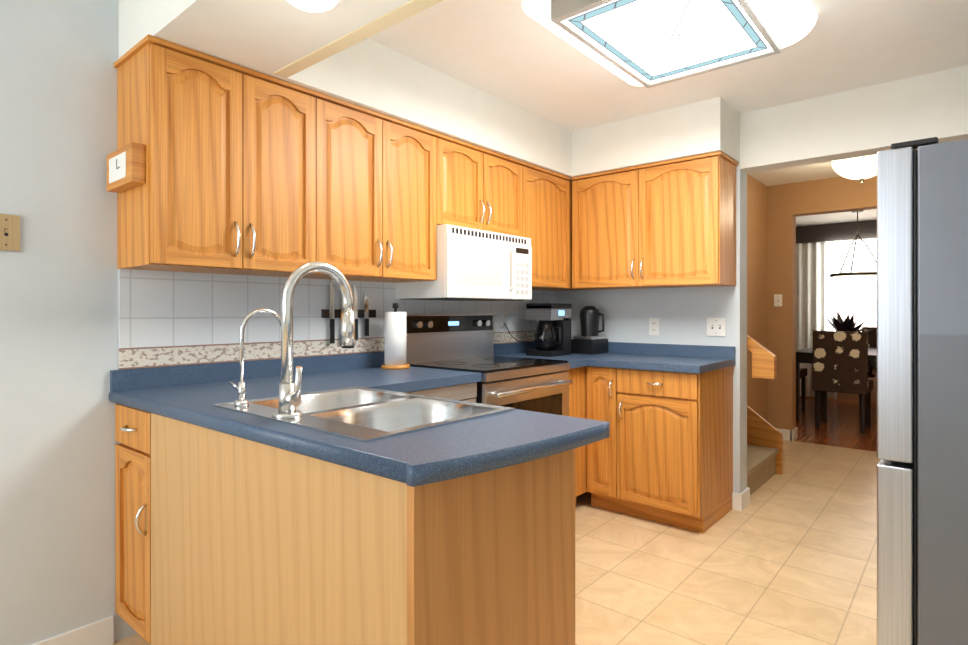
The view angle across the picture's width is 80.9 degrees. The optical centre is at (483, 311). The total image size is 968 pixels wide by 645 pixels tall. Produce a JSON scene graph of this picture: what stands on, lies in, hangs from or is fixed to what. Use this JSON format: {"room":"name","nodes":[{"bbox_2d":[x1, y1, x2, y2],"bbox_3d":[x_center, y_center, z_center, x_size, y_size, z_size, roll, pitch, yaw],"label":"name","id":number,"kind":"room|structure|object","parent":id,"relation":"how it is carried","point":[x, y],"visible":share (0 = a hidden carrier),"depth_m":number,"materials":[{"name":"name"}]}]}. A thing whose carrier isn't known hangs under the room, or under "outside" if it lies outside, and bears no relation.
{"room":"kitchen","nodes":[
{"label":"kitchen","id":0,"kind":"room"},
{"bbox_2d":[0,0,531,644],"bbox_3d":[-0.991,0.000,2.655,0.150,2.440,7.000,0,0,40],"label":"wall","id":1,"kind":"structure","parent":0,"point":[58,270],"depth_m":1.97,"materials":[{"name":"paint"}]},
{"bbox_2d":[0,214,19,250],"bbox_3d":[-1.560,-0.260,1.853,0.016,0.118,0.072,0,0,40],"label":"light switch","id":2,"kind":"object","parent":1,"relation":"attached to","point":[9,232],"visible":1,"depth_m":1.86,"materials":[{"name":"plastic"}]},
{"bbox_2d":[114,34,329,277],"bbox_3d":[-1.015,-0.539,2.255,0.328,0.758,0.678,0,0,40],"label":"upper cabinet","id":3,"kind":"object","parent":1,"relation":"attached to","point":[252,172],"depth_m":2.08,"materials":[{"name":"brown wood"}]},
{"bbox_2d":[107,142,145,192],"bbox_3d":[-1.254,-0.500,1.981,0.250,0.130,0.046,0,0,40],"label":"clock","id":4,"kind":"object","parent":3,"relation":"attached to","point":[126,167],"visible":1,"depth_m":1.92,"materials":[{"name":"brown wood"}]},
{"bbox_2d":[119,269,556,369],"bbox_3d":[-0.398,0.017,3.230,0.008,0.394,2.953,0,0,40],"label":"tile backsplash","id":5,"kind":"structure","parent":1,"relation":"attached to","point":[169,318],"depth_m":2.46,"materials":[{"name":"white tile"}]},
{"bbox_2d":[321,279,375,343],"bbox_3d":[-0.676,-0.005,2.874,0.030,0.320,0.320,0,0,40],"label":"rack","id":6,"kind":"object","parent":5,"relation":"attached to","point":[331,313],"visible":0.6,"depth_m":2.88,"materials":[{"name":"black metal"}]},
{"bbox_2d":[500,312,506,327],"bbox_3d":[0.132,0.055,3.854,0.008,0.115,0.070,0,0,40],"label":"outlet","id":7,"kind":"object","parent":5,"relation":"attached to","point":[503,317],"visible":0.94,"depth_m":3.85,"materials":[{"name":"plastic"}]},
{"bbox_2d":[312,96,445,282],"bbox_3d":[-0.597,-0.539,2.747,0.328,0.758,0.806,0,0,40],"label":"upper cabinet","id":8,"kind":"object","parent":1,"relation":"attached to","point":[388,174],"depth_m":2.65,"materials":[{"name":"brown wood"}]},
{"bbox_2d":[31,427,797,644],"bbox_3d":[0.040,1.170,2.708,1.354,0.100,8.114,0,0,40],"label":"baseboard","id":9,"kind":"structure","parent":1,"relation":"attached to","point":[100,632],"depth_m":2.05,"materials":[{"name":"white wood"}]},
{"bbox_2d":[446,136,525,236],"bbox_3d":[-0.128,-0.684,3.300,0.328,0.468,0.740,0,0,40],"label":"upper cabinet","id":10,"kind":"object","parent":1,"relation":"attached to","point":[486,189],"depth_m":3.20,"materials":[{"name":"brown wood"}]},
{"bbox_2d":[396,224,531,300],"bbox_3d":[-0.085,-0.256,3.263,0.440,0.376,0.734,0,0,40],"label":"over-the-range microwave","id":11,"kind":"object","parent":10,"relation":"attached to","point":[476,265],"visible":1,"depth_m":3.06,"materials":[{"name":"white plastic"}]},
{"bbox_2d":[526,163,573,289],"bbox_3d":[0.270,-0.539,3.770,0.328,0.758,0.588,0,0,40],"label":"upper cabinet","id":12,"kind":"object","parent":1,"relation":"attached to","point":[548,193],"depth_m":3.71,"materials":[{"name":"brown wood"}]},
{"bbox_2d":[796,220,876,243],"bbox_3d":[5.406,-1.095,7.340,3.050,0.230,0.100,0,0,40],"label":"curtain valance","id":13,"kind":"object","parent":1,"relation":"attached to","point":[831,232],"depth_m":7.77,"materials":[{"name":"black fabric"}]},
{"bbox_2d":[796,241,836,398],"bbox_3d":[4.567,0.112,8.051,0.750,2.175,0.050,0,0,40],"label":"sheer curtain","id":14,"kind":"object","parent":13,"relation":"hanging from","point":[816,289],"visible":0.46,"depth_m":8.01,"materials":[{"name":"white fabric"}]},
{"bbox_2d":[830,238,876,331],"bbox_3d":[5.630,-0.330,7.333,2.200,1.400,0.120,0,0,40],"label":"dining room window","id":15,"kind":"structure","parent":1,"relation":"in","point":[858,301],"depth_m":7.80,"materials":[{"name":"white glass"}]},
{"bbox_2d":[119,0,739,179],"bbox_3d":[0.762,-1.067,2.248,3.050,0.305,2.955,0,0,40],"label":"soffit","id":16,"kind":"structure","parent":0,"point":[336,52],"depth_m":2.61,"materials":[{"name":"paint"}]},
{"bbox_2d":[285,0,344,11],"bbox_3d":[-0.493,-0.893,1.611,0.196,0.050,0.196,0,0,40],"label":"light","id":17,"kind":"object","parent":16,"relation":"attached to","point":[315,5],"visible":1,"depth_m":1.62,"materials":[{"name":"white glass"}]},
{"bbox_2d":[113,396,879,644],"bbox_3d":[1.774,1.260,3.326,5.600,0.081,11.300,0,0,40],"label":"floor","id":18,"kind":"structure","parent":0,"point":[788,556],"depth_m":2.75,"materials":[{"name":"tile"}]},
{"bbox_2d":[115,404,146,640],"bbox_3d":[-1.023,0.776,2.230,0.348,0.888,0.646,0,0,40],"label":"base cabinet","id":19,"kind":"object","parent":18,"relation":"on","point":[130,423],"depth_m":2.01,"materials":[{"name":"brown wood"}]},
{"bbox_2d":[165,357,360,388],"bbox_3d":[-0.893,0.273,2.142,0.660,0.115,0.480,0,0,40],"label":"countertop","id":20,"kind":"structure","parent":19,"relation":"on","point":[319,374],"depth_m":2.50,"materials":[{"name":"blue laminate"}]},
{"bbox_2d":[309,352,481,388],"bbox_3d":[-0.475,0.273,2.635,0.660,0.115,0.693,0,0,40],"label":"countertop","id":21,"kind":"structure","parent":19,"relation":"on","point":[415,377],"depth_m":2.66,"materials":[{"name":"blue laminate"}]},
{"bbox_2d":[381,303,409,369],"bbox_3d":[-0.456,0.122,2.923,0.150,0.334,0.150,0,0,40],"label":"paper towel","id":22,"kind":"object","parent":21,"relation":"on","point":[395,339],"visible":1,"depth_m":2.88,"materials":[{"name":"white paper"}]},
{"bbox_2d":[147,412,574,644],"bbox_3d":[-0.446,0.776,1.741,1.308,0.888,0.646,0,0,40],"label":"base cabinet","id":23,"kind":"object","parent":18,"relation":"on","point":[221,538],"depth_m":1.37,"materials":[{"name":"brown wood"}]},
{"bbox_2d":[109,367,472,486],"bbox_3d":[-0.713,0.273,1.596,1.639,0.115,0.120,0,0,40],"label":"countertop","id":24,"kind":"structure","parent":23,"relation":"on","point":[191,394],"depth_m":1.43,"materials":[{"name":"blue laminate"}]},
{"bbox_2d":[229,309,280,405],"bbox_3d":[-0.722,0.138,1.799,0.097,0.296,0.166,0,0,40],"label":"faucet","id":25,"kind":"object","parent":24,"relation":"on","point":[241,400],"visible":0.96,"depth_m":1.73,"materials":[{"name":"silver metal"}]},
{"bbox_2d":[272,261,355,418],"bbox_3d":[-0.462,0.070,1.606,0.123,0.430,0.264,0,0,40],"label":"faucet","id":26,"kind":"object","parent":24,"relation":"on","point":[290,399],"visible":1,"depth_m":1.54,"materials":[{"name":"silver metal"}]},
{"bbox_2d":[353,381,609,439],"bbox_3d":[-0.329,0.310,2.017,1.681,0.040,0.058,0,0,40],"label":"countertop","id":27,"kind":"structure","parent":23,"relation":"on","point":[605,426],"depth_m":2.23,"materials":[{"name":"blue laminate"}]},
{"bbox_2d":[213,387,514,441],"bbox_3d":[-0.370,0.382,1.706,0.745,0.196,0.545,0,0,40],"label":"sink","id":28,"kind":"object","parent":27,"relation":"in","point":[362,414],"visible":0.33,"depth_m":1.76,"materials":[{"name":"metal"}]},
{"bbox_2d":[461,409,600,476],"bbox_3d":[0.020,0.310,1.368,0.308,0.040,0.480,0,0,40],"label":"countertop","id":29,"kind":"structure","parent":23,"relation":"on","point":[517,436],"depth_m":1.34,"materials":[{"name":"blue laminate"}]},
{"bbox_2d":[404,382,476,402],"bbox_3d":[-0.434,0.777,2.647,0.611,0.886,0.603,0,0,40],"label":"dishwasher","id":30,"kind":"object","parent":18,"relation":"on","point":[467,392],"visible":0.02,"depth_m":2.59,"materials":[{"name":"metal"}]},
{"bbox_2d":[406,314,572,415],"bbox_3d":[0.025,0.616,3.164,0.682,1.205,0.750,0,0,40],"label":"stove","id":31,"kind":"object","parent":18,"relation":"on","point":[460,342],"visible":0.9,"depth_m":3.14,"materials":[{"name":"metal"}]},
{"bbox_2d":[566,366,585,506],"bbox_3d":[0.306,0.776,3.603,0.598,0.888,0.276,0,0,40],"label":"base cabinet","id":32,"kind":"object","parent":18,"relation":"on","point":[577,396],"visible":0.06,"depth_m":3.41,"materials":[{"name":"brown wood"}]},
{"bbox_2d":[494,343,572,368],"bbox_3d":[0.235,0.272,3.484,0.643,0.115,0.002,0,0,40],"label":"countertop","id":33,"kind":"structure","parent":32,"relation":"on","point":[505,349],"depth_m":3.80,"materials":[{"name":"blue laminate"}]},
{"bbox_2d":[513,341,735,373],"bbox_3d":[0.846,0.272,3.687,1.313,0.115,0.646,0,0,40],"label":"countertop","id":34,"kind":"structure","parent":32,"relation":"on","point":[699,359],"depth_m":3.53,"materials":[{"name":"blue laminate"}]},
{"bbox_2d":[504,323,532,342],"bbox_3d":[0.257,0.150,3.878,0.152,0.145,0.205,0,0,40],"label":"cord","id":35,"kind":"object","parent":34,"relation":"on","point":[514,338],"visible":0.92,"depth_m":3.88,"materials":[{"name":"plastic"}]},
{"bbox_2d":[526,303,571,356],"bbox_3d":[0.444,0.117,3.798,0.223,0.344,0.245,0,0,40],"label":"coffee maker","id":36,"kind":"object","parent":34,"relation":"on","point":[552,335],"visible":1,"depth_m":3.73,"materials":[{"name":"plastic"}]},
{"bbox_2d":[571,306,607,353],"bbox_3d":[0.754,0.125,3.982,0.196,0.330,0.220,0,0,40],"label":"kettle","id":37,"kind":"object","parent":34,"relation":"on","point":[589,340],"visible":1,"depth_m":3.93,"materials":[{"name":"plastic"}]},
{"bbox_2d":[586,366,732,532],"bbox_3d":[1.073,0.776,3.504,0.700,0.888,0.632,0,0,40],"label":"base cabinet","id":38,"kind":"object","parent":18,"relation":"on","point":[663,453],"visible":1,"depth_m":3.27,"materials":[{"name":"brown wood"}]},
{"bbox_2d":[747,335,782,494],"bbox_3d":[1.525,0.200,4.324,1.450,2.040,0.860,0,0,40],"label":"stairs","id":39,"kind":"structure","parent":18,"relation":"on","point":[764,451],"depth_m":4.10,"materials":[{"name":"wood"}]},
{"bbox_2d":[800,368,806,406],"bbox_3d":[3.796,0.709,7.249,0.509,1.019,0.480,0,0,40],"label":"chair","id":40,"kind":"object","parent":18,"relation":"on","point":[803,372],"visible":0.25,"depth_m":7.24,"materials":[{"name":"black wood"}]},
{"bbox_2d":[796,347,876,418],"bbox_3d":[4.450,0.837,6.761,1.100,0.764,1.700,0,0,40],"label":"dining table","id":41,"kind":"object","parent":18,"relation":"on","point":[804,355],"visible":0.17,"depth_m":6.42,"materials":[{"name":"black wood"}]},
{"bbox_2d":[811,311,871,337],"bbox_3d":[4.210,0.217,6.703,0.637,0.474,0.518,0,0,40],"label":"plant","id":42,"kind":"object","parent":41,"relation":"on","point":[846,324],"visible":0.4,"depth_m":6.59,"materials":[{"name":"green plant"}]},
{"bbox_2d":[812,331,872,433],"bbox_3d":[3.762,0.709,5.949,0.480,1.019,0.509,0,0,40],"label":"chair","id":43,"kind":"object","parent":18,"relation":"on","point":[839,361],"visible":0.98,"depth_m":5.78,"materials":[{"name":"brown fabric"}]},
{"bbox_2d":[859,327,876,407],"bbox_3d":[5.050,0.709,7.189,0.480,1.019,0.509,0,0,40],"label":"chair","id":44,"kind":"object","parent":18,"relation":"on","point":[872,342],"visible":0.02,"depth_m":7.38,"materials":[{"name":"black wood"}]},
{"bbox_2d":[877,137,967,644],"bbox_3d":[1.866,0.336,1.911,0.810,1.745,0.900,0,0,40],"label":"fridge","id":45,"kind":"object","parent":18,"relation":"on","point":[922,393],"visible":1,"depth_m":1.75,"materials":[{"name":"metal"}]},
{"bbox_2d":[368,0,967,226],"bbox_3d":[1.726,-1.270,3.269,5.900,0.100,11.450,0,0,40],"label":"ceiling","id":46,"kind":"structure","parent":0,"point":[512,52],"depth_m":2.78,"materials":[{"name":"paint"}]},
{"bbox_2d":[522,0,816,87],"bbox_3d":[0.760,-1.161,2.285,0.870,0.113,0.860,0,0,40],"label":"fluorescent ceiling light","id":47,"kind":"object","parent":46,"relation":"attached to","point":[649,43],"visible":0.96,"depth_m":2.26,"materials":[{"name":"white glass"}]},
{"bbox_2d":[829,210,876,282],"bbox_3d":[4.450,-0.779,6.761,0.574,0.878,0.574,0,0,40],"label":"chandelier","id":48,"kind":"object","parent":46,"relation":"hanging from","point":[856,277],"visible":0.88,"depth_m":6.65,"materials":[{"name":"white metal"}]},
{"bbox_2d":[830,154,876,182],"bbox_3d":[2.865,-1.099,4.303,0.420,0.238,0.420,0,0,40],"label":"light","id":49,"kind":"object","parent":46,"relation":"attached to","point":[861,169],"visible":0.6,"depth_m":4.22,"materials":[{"name":"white glass"}]},
{"bbox_2d":[557,65,967,493],"bbox_3d":[1.758,0.000,3.439,3.030,2.440,0.150,0,0,40],"label":"wall","id":50,"kind":"structure","parent":0,"point":[865,121],"depth_m":3.63,"materials":[{"name":"paint"}]},
{"bbox_2d":[649,318,658,334],"bbox_3d":[1.153,0.100,3.846,0.070,0.115,0.008,0,0,40],"label":"outlet","id":51,"kind":"object","parent":50,"relation":"attached to","point":[653,326],"visible":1,"depth_m":3.84,"materials":[{"name":"plastic"}]},
{"bbox_2d":[572,151,737,289],"bbox_3d":[1.071,-0.539,3.683,0.997,0.758,0.362,0,0,40],"label":"upper cabinet","id":52,"kind":"object","parent":50,"relation":"attached to","point":[668,224],"visible":1,"depth_m":3.50,"materials":[{"name":"brown wood"}]},
{"bbox_2d":[707,318,725,335],"bbox_3d":[1.463,0.095,3.578,0.115,0.115,0.016,0,0,40],"label":"electrical outlet","id":53,"kind":"object","parent":50,"relation":"attached to","point":[716,326],"visible":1,"depth_m":3.58,"materials":[{"name":"plastic"}]},
{"bbox_2d":[774,294,781,305],"bbox_3d":[2.821,-0.110,5.442,0.070,0.115,0.016,0,0,40],"label":"light switch","id":54,"kind":"object","parent":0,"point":[777,299],"visible":1,"depth_m":5.44,"materials":[{"name":"plastic"}]}
]}

